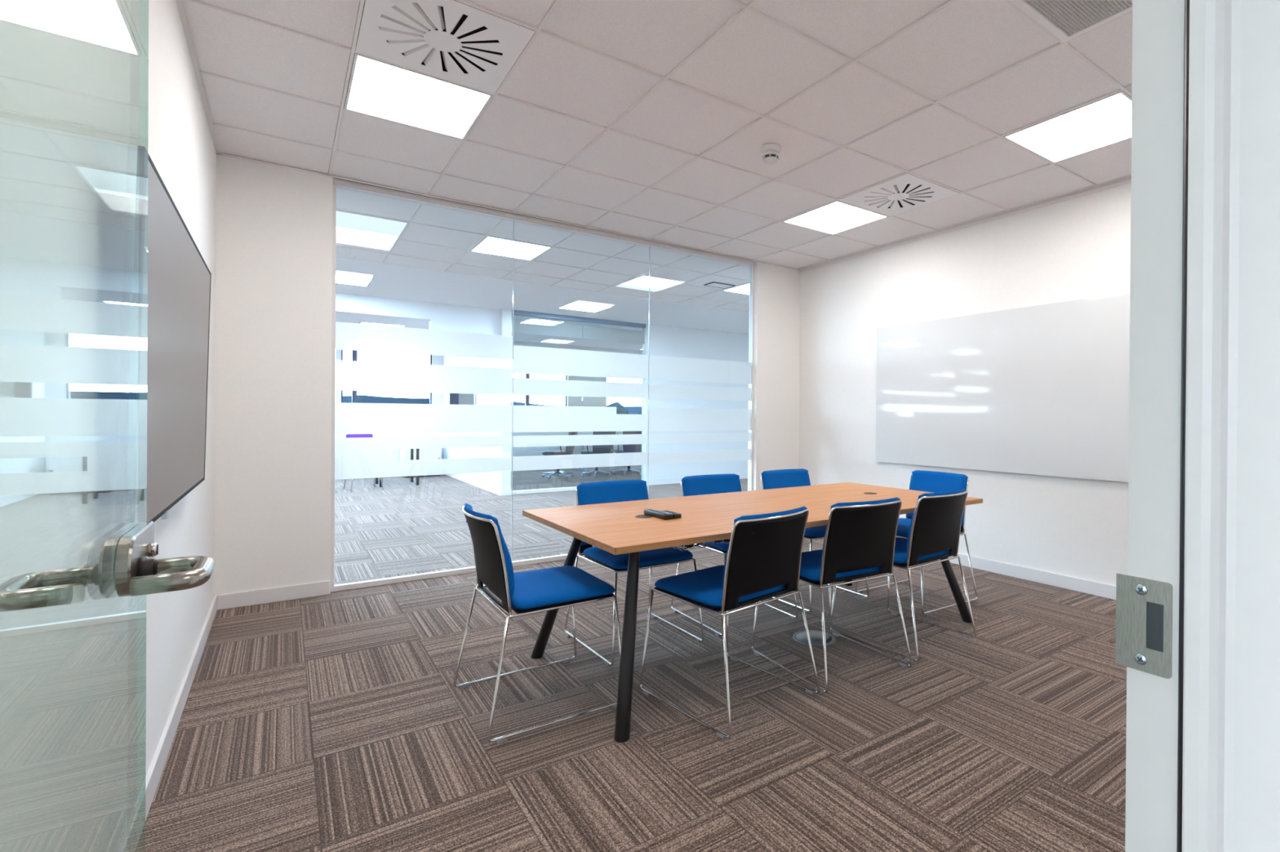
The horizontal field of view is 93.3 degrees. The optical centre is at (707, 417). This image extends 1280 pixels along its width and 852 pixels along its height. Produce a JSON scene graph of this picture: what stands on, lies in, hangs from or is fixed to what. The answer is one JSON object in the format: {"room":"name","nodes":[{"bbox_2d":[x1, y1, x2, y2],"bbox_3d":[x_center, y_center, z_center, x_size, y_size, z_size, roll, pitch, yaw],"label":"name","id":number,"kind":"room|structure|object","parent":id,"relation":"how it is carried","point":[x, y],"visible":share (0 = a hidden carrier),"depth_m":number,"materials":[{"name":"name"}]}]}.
{"room":"office","nodes":[
{"label":"office","id":0,"kind":"room"},
{"bbox_2d":[0,0,216,851],"bbox_3d":[-1.700,-0.273,1.711,0.130,2.895,4.555,0,0,-35],"label":"wall","id":1,"kind":"structure","parent":0,"point":[89,687],"depth_m":1.22,"materials":[{"name":"white paint"}]},
{"bbox_2d":[116,595,217,851],"bbox_3d":[-1.688,1.128,1.811,0.015,0.092,4.425,0,0,-35],"label":"baseboard","id":2,"kind":"structure","parent":1,"relation":"attached to","point":[129,842],"depth_m":2.03,"materials":[{"name":"white"}]},
{"bbox_2d":[124,145,211,528],"bbox_3d":[-1.738,-0.163,1.946,0.080,0.902,1.510,0,0,-35],"label":"wall screen","id":3,"kind":"object","parent":1,"relation":"attached to","point":[171,291],"visible":0.94,"depth_m":1.64,"materials":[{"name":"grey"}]},
{"bbox_2d":[175,0,1131,272],"bbox_3d":[0.291,-1.549,3.186,4.815,0.032,4.425,0,0,-35],"label":"trim","id":4,"kind":"structure","parent":1,"relation":"attached to","point":[180,3],"depth_m":4.29,"materials":[{"name":"white metal"}]},
{"bbox_2d":[334,341,642,460],"bbox_3d":[-6.070,-0.333,11.616,15.000,2.895,0.200,0,0,-35],"label":"wall","id":5,"kind":"structure","parent":0,"point":[437,397],"depth_m":13.11,"materials":[{"name":"white paint"}]},
{"bbox_2d":[341,349,431,404],"bbox_3d":[-6.143,-0.595,11.539,1.550,1.420,0.060,0,0,-35],"label":"window","id":6,"kind":"structure","parent":5,"relation":"in","point":[354,353],"depth_m":11.20,"materials":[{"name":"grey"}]},
{"bbox_2d":[524,373,567,406],"bbox_3d":[-3.932,-0.585,13.098,1.800,1.420,0.060,0,0,-35],"label":"window","id":7,"kind":"structure","parent":5,"relation":"in","point":[526,375],"depth_m":13.09,"materials":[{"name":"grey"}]},
{"bbox_2d":[214,154,799,595],"bbox_3d":[-1.302,-0.280,4.859,15.000,2.895,0.130,0,0,-35],"label":"wall","id":8,"kind":"structure","parent":0,"point":[273,224],"depth_m":3.81,"materials":[{"name":"white paint"}]},
{"bbox_2d":[217,580,329,609],"bbox_3d":[-0.998,1.123,4.996,4.785,0.092,0.015,0,0,-35],"label":"baseboard","id":9,"kind":"structure","parent":8,"relation":"attached to","point":[245,598],"depth_m":3.77,"materials":[{"name":"white"}]},
{"bbox_2d":[330,177,755,591],"bbox_3d":[-1.024,-0.208,5.050,3.635,2.755,0.080,0,0,-35],"label":"window","id":10,"kind":"structure","parent":8,"relation":"in","point":[352,458],"depth_m":4.70,"materials":[{"name":"white"}]},
{"bbox_2d":[335,256,749,351],"bbox_3d":[-4.310,-1.368,9.129,15.000,0.605,5.880,0,0,-35],"label":"ceiling","id":11,"kind":"structure","parent":0,"point":[409,296],"depth_m":8.22,"materials":[{"name":"white paint"}]},
{"bbox_2d":[336,273,373,286],"bbox_3d":[-4.217,-1.611,6.917,0.583,0.032,0.583,0,0,-35],"label":"recessed light","id":12,"kind":"object","parent":11,"relation":"in","point":[341,278],"visible":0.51,"depth_m":6.97,"materials":[{"name":"white plastic"}]},
{"bbox_2d":[359,322,405,327],"bbox_3d":[-4.898,-1.381,9.008,0.583,0.032,0.583,0,0,-35],"label":"recessed light","id":13,"kind":"object","parent":11,"relation":"in","point":[369,323],"visible":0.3,"depth_m":8.81,"materials":[{"name":"white"}]},
{"bbox_2d":[557,302,611,312],"bbox_3d":[-1.766,-1.600,8.646,0.583,0.032,0.583,0,0,-35],"label":"recessed light","id":14,"kind":"object","parent":11,"relation":"in","point":[574,305],"visible":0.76,"depth_m":8.63,"materials":[{"name":"white plastic"}]},
{"bbox_2d":[442,308,748,488],"bbox_3d":[-1.490,-0.238,12.297,6.530,2.765,3.970,0,0,-35],"label":"wall","id":15,"kind":"structure","parent":0,"point":[667,341],"depth_m":10.59,"materials":[{"name":"white paint"}]},
{"bbox_2d":[448,393,476,404],"bbox_3d":[-4.338,-0.221,10.790,0.162,0.800,1.950,0,0,-35],"label":"window","id":16,"kind":"structure","parent":15,"relation":"in","point":[453,397],"depth_m":11.53,"materials":[{"name":"blue"}]},
{"bbox_2d":[511,310,645,494],"bbox_3d":[-2.000,-0.234,9.569,2.270,2.765,0.060,0,0,-35],"label":"window","id":17,"kind":"structure","parent":15,"relation":"in","point":[520,326],"depth_m":9.46,"materials":[{"name":"blue"}]},
{"bbox_2d":[444,473,747,495],"bbox_3d":[-1.501,1.094,12.290,6.545,0.100,3.985,0,0,-35],"label":"baseboard","id":18,"kind":"structure","parent":15,"relation":"attached to","point":[507,491],"depth_m":10.26,"materials":[{"name":"white"}]},
{"bbox_2d":[135,465,1126,851],"bbox_3d":[-1.814,1.202,5.574,15.400,0.080,15.000,0,0,-35],"label":"floor","id":19,"kind":"structure","parent":0,"point":[338,721],"depth_m":2.36,"materials":[{"name":"carpet"}]},
{"bbox_2d":[342,434,383,492],"bbox_3d":[-5.387,0.697,9.386,0.456,0.862,0.532,0,0,-43],"label":"cafe chair","id":20,"kind":"object","parent":19,"relation":"on","point":[347,435],"visible":0.16,"depth_m":9.51,"materials":[{"name":"purple fabric"}]},
{"bbox_2d":[375,448,419,487],"bbox_3d":[-5.216,0.765,10.086,0.600,0.720,0.600,0,0,-35],"label":"side table","id":21,"kind":"object","parent":19,"relation":"on","point":[411,450],"visible":0.11,"depth_m":10.02,"materials":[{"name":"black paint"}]},
{"bbox_2d":[400,448,440,478],"bbox_3d":[-5.488,0.829,11.478,0.640,0.580,0.512,0,0,-35],"label":"base cabinet","id":22,"kind":"object","parent":19,"relation":"on","point":[428,453],"visible":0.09,"depth_m":11.30,"materials":[{"name":"white paint"}]},
{"bbox_2d":[453,502,621,743],"bbox_3d":[-0.717,0.771,2.530,0.576,0.815,0.550,0,0,-35],"label":"chair","id":23,"kind":"object","parent":19,"relation":"on","point":[540,590],"visible":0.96,"depth_m":2.37,"materials":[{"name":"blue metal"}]},
{"bbox_2d":[464,502,514,602],"bbox_3d":[-0.893,0.526,2.405,0.121,0.326,0.445,0,0,-35],"label":"backrest cushion","id":24,"kind":"object","parent":23,"relation":"on","point":[494,569],"depth_m":2.28,"materials":[{"name":"black fabric"}]},
{"bbox_2d":[500,565,615,608],"bbox_3d":[-0.674,0.711,2.560,0.435,0.041,0.463,0,0,-35],"label":"seat cushion","id":25,"kind":"object","parent":23,"relation":"on","point":[564,586],"depth_m":2.45,"materials":[{"name":"blue fabric"}]},
{"bbox_2d":[542,431,577,479],"bbox_3d":[-2.811,0.698,11.396,0.666,0.879,0.583,0,0,3],"label":"chair","id":26,"kind":"object","parent":19,"relation":"on","point":[569,449],"visible":0.75,"depth_m":11.22,"materials":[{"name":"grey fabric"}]},
{"bbox_2d":[573,445,589,472],"bbox_3d":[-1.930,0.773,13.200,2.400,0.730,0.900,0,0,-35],"label":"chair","id":27,"kind":"object","parent":19,"relation":"on","point":[580,447],"visible":0.1,"depth_m":12.64,"materials":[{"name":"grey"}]},
{"bbox_2d":[580,431,615,478],"bbox_3d":[-2.132,0.701,11.619,0.583,0.879,0.666,0,0,-41],"label":"chair","id":28,"kind":"object","parent":19,"relation":"on","point":[602,449],"visible":0.62,"depth_m":11.44,"materials":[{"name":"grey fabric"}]},
{"bbox_2d":[613,431,641,475],"bbox_3d":[-1.565,0.704,12.019,0.583,0.879,0.666,0,0,-29],"label":"chair","id":29,"kind":"object","parent":19,"relation":"on","point":[635,447],"visible":0.59,"depth_m":11.79,"materials":[{"name":"grey fabric"}]},
{"bbox_2d":[564,480,704,666],"bbox_3d":[-0.399,0.771,3.207,0.550,0.815,0.576,0,0,-36],"label":"chair","id":30,"kind":"object","parent":19,"relation":"on","point":[621,491],"visible":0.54,"depth_m":3.17,"materials":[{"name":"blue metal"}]},
{"bbox_2d":[577,480,648,546],"bbox_3d":[-0.525,0.525,3.381,0.445,0.326,0.121,0,0,-36],"label":"backrest cushion","id":31,"kind":"object","parent":30,"relation":"on","point":[621,491],"depth_m":3.39,"materials":[{"name":"blue fabric"}]},
{"bbox_2d":[583,546,693,568],"bbox_3d":[-0.367,0.712,3.164,0.463,0.041,0.435,0,0,-36],"label":"seat cushion","id":32,"kind":"object","parent":30,"relation":"on","point":[666,556],"depth_m":3.04,"materials":[{"name":"blue fabric"}]},
{"bbox_2d":[639,506,819,739],"bbox_3d":[0.099,0.777,2.569,0.550,0.815,0.576,0,0,-43],"label":"chair","id":33,"kind":"object","parent":19,"relation":"on","point":[763,557],"visible":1,"depth_m":2.40,"materials":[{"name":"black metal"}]},
{"bbox_2d":[654,564,786,606],"bbox_3d":[0.063,0.716,2.608,0.463,0.041,0.435,0,0,-43],"label":"seat cushion","id":34,"kind":"object","parent":33,"relation":"on","point":[704,587],"depth_m":2.50,"materials":[{"name":"blue fabric"}]},
{"bbox_2d":[722,506,807,592],"bbox_3d":[0.247,0.534,2.409,0.445,0.326,0.121,0,0,-43],"label":"backrest cushion","id":35,"kind":"object","parent":33,"relation":"on","point":[764,553],"depth_m":2.36,"materials":[{"name":"black fabric"}]},
{"bbox_2d":[671,473,798,636],"bbox_3d":[0.151,0.774,3.599,0.550,0.815,0.576,0,0,-33],"label":"chair","id":36,"kind":"object","parent":19,"relation":"on","point":[698,485],"visible":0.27,"depth_m":3.73,"materials":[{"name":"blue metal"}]},
{"bbox_2d":[681,473,742,496],"bbox_3d":[0.034,0.528,3.780,0.445,0.326,0.121,0,0,-33],"label":"backrest cushion","id":37,"kind":"object","parent":36,"relation":"on","point":[698,485],"depth_m":3.79,"materials":[{"name":"blue fabric"}]},
{"bbox_2d":[704,541,729,551],"bbox_3d":[0.181,0.714,3.555,0.463,0.041,0.435,0,0,-33],"label":"seat cushion","id":38,"kind":"object","parent":36,"relation":"on","point":[724,547],"depth_m":3.34,"materials":[{"name":"blue fabric"}]},
{"bbox_2d":[522,482,982,742],"bbox_3d":[0.343,0.823,3.223,2.360,0.722,1.012,0,0,-35],"label":"meeting table","id":39,"kind":"object","parent":19,"relation":"on","point":[615,528],"visible":0.81,"depth_m":2.83,"materials":[{"name":"brown wood"}]},
{"bbox_2d":[644,508,672,519],"bbox_3d":[-0.231,0.448,2.787,0.050,0.025,0.190,0,0,-38],"label":"remote control","id":40,"kind":"object","parent":39,"relation":"on","point":[655,513],"visible":1,"depth_m":2.75,"materials":[{"name":"black plastic"}]},
{"bbox_2d":[661,510,681,519],"bbox_3d":[-0.171,0.451,2.798,0.044,0.021,0.127,0,0,-36],"label":"remote control","id":41,"kind":"object","parent":39,"relation":"on","point":[675,515],"visible":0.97,"depth_m":2.75,"materials":[{"name":"black plastic"}]},
{"bbox_2d":[672,539,728,551],"bbox_3d":[0.033,0.520,2.632,0.420,0.061,0.124,0,0,-35],"label":"cable tray","id":42,"kind":"object","parent":39,"relation":"on","point":[689,547],"depth_m":2.55,"materials":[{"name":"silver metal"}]},
{"bbox_2d":[792,630,836,646],"bbox_3d":[0.575,1.182,3.221,0.230,0.007,0.230,0,0,-35],"label":"box","id":43,"kind":"object","parent":19,"relation":"on","point":[815,637],"visible":0.91,"depth_m":3.21,"materials":[{"name":"grey metal"}]},
{"bbox_2d":[760,468,869,612],"bbox_3d":[0.678,0.776,4.007,0.550,0.815,0.576,0,0,-35],"label":"chair","id":44,"kind":"object","parent":19,"relation":"on","point":[781,478],"visible":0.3,"depth_m":4.11,"materials":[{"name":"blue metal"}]},
{"bbox_2d":[761,468,810,489],"bbox_3d":[0.555,0.530,4.184,0.445,0.326,0.121,0,0,-35],"label":"backrest cushion","id":45,"kind":"object","parent":44,"relation":"on","point":[781,478],"depth_m":4.19,"materials":[{"name":"blue fabric"}]},
{"bbox_2d":[804,524,826,537],"bbox_3d":[0.709,0.716,3.964,0.463,0.041,0.435,0,0,-35],"label":"seat cushion","id":46,"kind":"object","parent":44,"relation":"on","point":[815,531],"depth_m":3.72,"materials":[{"name":"blue fabric"}]},
{"bbox_2d":[751,497,912,693],"bbox_3d":[0.599,0.779,2.927,0.550,0.815,0.576,0,0,-31],"label":"chair","id":47,"kind":"object","parent":19,"relation":"on","point":[860,539],"visible":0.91,"depth_m":2.72,"materials":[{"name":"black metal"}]},
{"bbox_2d":[800,549,880,581],"bbox_3d":[0.573,0.718,2.972,0.463,0.041,0.435,0,0,-31],"label":"seat cushion","id":48,"kind":"object","parent":47,"relation":"on","point":[811,561],"depth_m":2.81,"materials":[{"name":"blue fabric"}]},
{"bbox_2d":[821,497,900,564],"bbox_3d":[0.713,0.536,2.741,0.445,0.326,0.121,0,0,-31],"label":"backrest cushion","id":49,"kind":"object","parent":47,"relation":"on","point":[864,532],"depth_m":2.70,"materials":[{"name":"black fabric"}]},
{"bbox_2d":[831,488,976,662],"bbox_3d":[1.066,0.781,3.271,0.550,0.815,0.576,0,0,-37],"label":"chair","id":50,"kind":"object","parent":19,"relation":"on","point":[935,526],"visible":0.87,"depth_m":3.06,"materials":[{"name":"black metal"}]},
{"bbox_2d":[893,537,949,563],"bbox_3d":[1.034,0.721,3.313,0.463,0.041,0.435,0,0,-37],"label":"seat cushion","id":51,"kind":"object","parent":50,"relation":"on","point":[900,556],"depth_m":3.16,"materials":[{"name":"blue fabric"}]},
{"bbox_2d":[906,488,966,557],"bbox_3d":[1.199,0.538,3.098,0.445,0.326,0.121,0,0,-37],"label":"backrest cushion","id":52,"kind":"object","parent":50,"relation":"on","point":[935,526],"depth_m":3.04,"materials":[{"name":"black plastic"}]},
{"bbox_2d":[855,470,977,615],"bbox_3d":[1.382,0.781,3.973,0.576,0.815,0.550,0,0,-34],"label":"chair","id":53,"kind":"object","parent":19,"relation":"on","point":[933,482],"visible":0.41,"depth_m":4.03,"materials":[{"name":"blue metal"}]},
{"bbox_2d":[896,518,911,537],"bbox_3d":[1.339,0.721,3.944,0.435,0.041,0.463,0,0,-34],"label":"seat cushion","id":54,"kind":"object","parent":53,"relation":"on","point":[903,526],"depth_m":3.84,"materials":[{"name":"blue fabric"}]},
{"bbox_2d":[906,470,968,525],"bbox_3d":[1.564,0.537,4.092,0.121,0.326,0.445,0,0,-34],"label":"backrest cushion","id":55,"kind":"object","parent":53,"relation":"on","point":[933,482],"depth_m":4.10,"materials":[{"name":"blue fabric"}]},
{"bbox_2d":[182,0,1132,311],"bbox_3d":[-1.794,-1.703,5.566,15.400,0.240,15.000,0,0,-35],"label":"ceiling","id":56,"kind":"structure","parent":0,"point":[649,119],"depth_m":3.23,"materials":[{"name":"tile"}]},
{"bbox_2d":[336,210,408,239],"bbox_3d":[-2.833,-1.602,4.956,0.583,0.032,0.583,0,0,-35],"label":"recessed light","id":57,"kind":"object","parent":56,"relation":"in","point":[348,222],"visible":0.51,"depth_m":4.96,"materials":[{"name":"white plastic"}]},
{"bbox_2d":[343,53,493,140],"bbox_3d":[-1.450,-1.587,2.995,0.583,0.032,0.583,0,0,-35],"label":"recessed light","id":58,"kind":"object","parent":56,"relation":"in","point":[379,89],"visible":0.8,"depth_m":2.96,"materials":[{"name":"white plastic"}]},
{"bbox_2d":[355,0,535,93],"bbox_3d":[-1.104,-1.594,2.505,0.583,0.053,0.583,0,0,-35],"label":"ceiling vent","id":59,"kind":"object","parent":56,"relation":"in","point":[451,40],"visible":0.99,"depth_m":2.49,"materials":[{"name":"white metal"}]},
{"bbox_2d":[470,236,551,260],"bbox_3d":[-1.853,-1.598,5.648,0.583,0.032,0.583,0,0,-35],"label":"recessed light","id":60,"kind":"object","parent":56,"relation":"in","point":[489,245],"visible":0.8,"depth_m":5.63,"materials":[{"name":"white plastic"}]},
{"bbox_2d":[613,277,679,292],"bbox_3d":[-0.728,-1.595,7.176,0.583,0.032,0.583,0,0,-35],"label":"recessed light","id":61,"kind":"object","parent":56,"relation":"in","point":[637,283],"visible":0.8,"depth_m":7.17,"materials":[{"name":"white plastic"}]},
{"bbox_2d":[703,281,735,288],"bbox_3d":[0.144,-1.575,7.154,0.320,0.010,0.200,0,0,-35],"label":"ceiling vent","id":62,"kind":"object","parent":56,"relation":"in","point":[713,284],"visible":1,"depth_m":7.13,"materials":[{"name":"grey plastic"}]},
{"bbox_2d":[724,283,749,294],"bbox_3d":[0.599,-1.586,7.377,0.583,0.032,0.583,0,0,-35],"label":"recessed light","id":63,"kind":"object","parent":56,"relation":"in","point":[744,289],"visible":0.24,"depth_m":7.41,"materials":[{"name":"white plastic"}]},
{"bbox_2d":[760,142,780,164],"bbox_3d":[0.368,-1.525,3.489,0.114,0.088,0.114,0,0,-35],"label":"smoke detector","id":64,"kind":"object","parent":56,"relation":"attached to","point":[771,153],"visible":1,"depth_m":3.45,"materials":[{"name":"white plastic"}]},
{"bbox_2d":[782,200,888,235],"bbox_3d":[1.002,-1.575,4.724,0.583,0.032,0.583,0,0,-35],"label":"recessed light","id":65,"kind":"object","parent":56,"relation":"in","point":[836,217],"visible":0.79,"depth_m":4.71,"materials":[{"name":"white plastic"}]},
{"bbox_2d":[839,173,959,216],"bbox_3d":[1.348,-1.583,4.234,0.583,0.053,0.583,0,0,-35],"label":"ceiling vent","id":66,"kind":"object","parent":56,"relation":"in","point":[907,192],"visible":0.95,"depth_m":4.22,"materials":[{"name":"white metal"}]},
{"bbox_2d":[1002,90,1132,163],"bbox_3d":[2.039,-1.564,3.254,0.583,0.032,0.583,0,0,-35],"label":"recessed light","id":67,"kind":"object","parent":56,"relation":"in","point":[1105,122],"visible":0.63,"depth_m":3.25,"materials":[{"name":"white plastic"}]},
{"bbox_2d":[1009,0,1133,42],"bbox_3d":[1.405,-1.565,2.072,0.583,0.036,0.583,0,0,-35],"label":"ceiling vent","id":68,"kind":"object","parent":56,"relation":"in","point":[1067,20],"visible":0.94,"depth_m":2.30,"materials":[{"name":"white metal"}]},
{"bbox_2d":[798,182,1131,586],"bbox_3d":[2.340,-0.254,4.562,0.130,2.895,4.555,0,0,-35],"label":"wall","id":69,"kind":"structure","parent":0,"point":[1077,248],"depth_m":4.70,"materials":[{"name":"white paint"}]},
{"bbox_2d":[875,292,1129,482],"bbox_3d":[2.255,-0.200,4.546,0.026,1.225,2.405,0,0,-35],"label":"board","id":70,"kind":"object","parent":69,"relation":"attached to","point":[1043,389],"visible":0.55,"depth_m":4.48,"materials":[{"name":"white plastic"}]},
{"bbox_2d":[938,552,1115,599],"bbox_3d":[2.234,1.147,4.578,0.015,0.092,4.425,0,0,-35],"label":"baseboard","id":71,"kind":"structure","parent":69,"relation":"attached to","point":[1086,586],"depth_m":4.32,"materials":[{"name":"white"}]},
{"bbox_3d":[1.323,-0.251,1.137,15.000,2.895,0.130,0,0,-35],"label":"wall","id":72,"kind":"structure","parent":0,"visible":0},
{"bbox_2d":[0,0,1279,851],"bbox_3d":[-0.118,0.089,0.578,0.908,2.200,0.882,0,0,-35],"label":"door","id":73,"kind":"structure","parent":72,"relation":"in","point":[1197,601],"depth_m":0.50,"materials":[{"name":"paint"}]},
{"label":"outside","id":74,"kind":"structure","parent":0,"visible":0},
{"bbox_2d":[342,395,641,414],"bbox_3d":[-19.303,-0.355,45.115,260.000,5.158,210.000,0,0,-35],"label":"ground","id":75,"kind":"structure","parent":74,"point":[361,398],"depth_m":87.85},
{"bbox_2d":[606,402,628,414],"bbox_3d":[-13.720,0.028,90.126,4.002,4.695,3.865,0,0,-35],"label":"tree","id":76,"kind":"object","parent":75,"relation":"on","point":[620,409],"visible":0.26,"depth_m":89.20,"materials":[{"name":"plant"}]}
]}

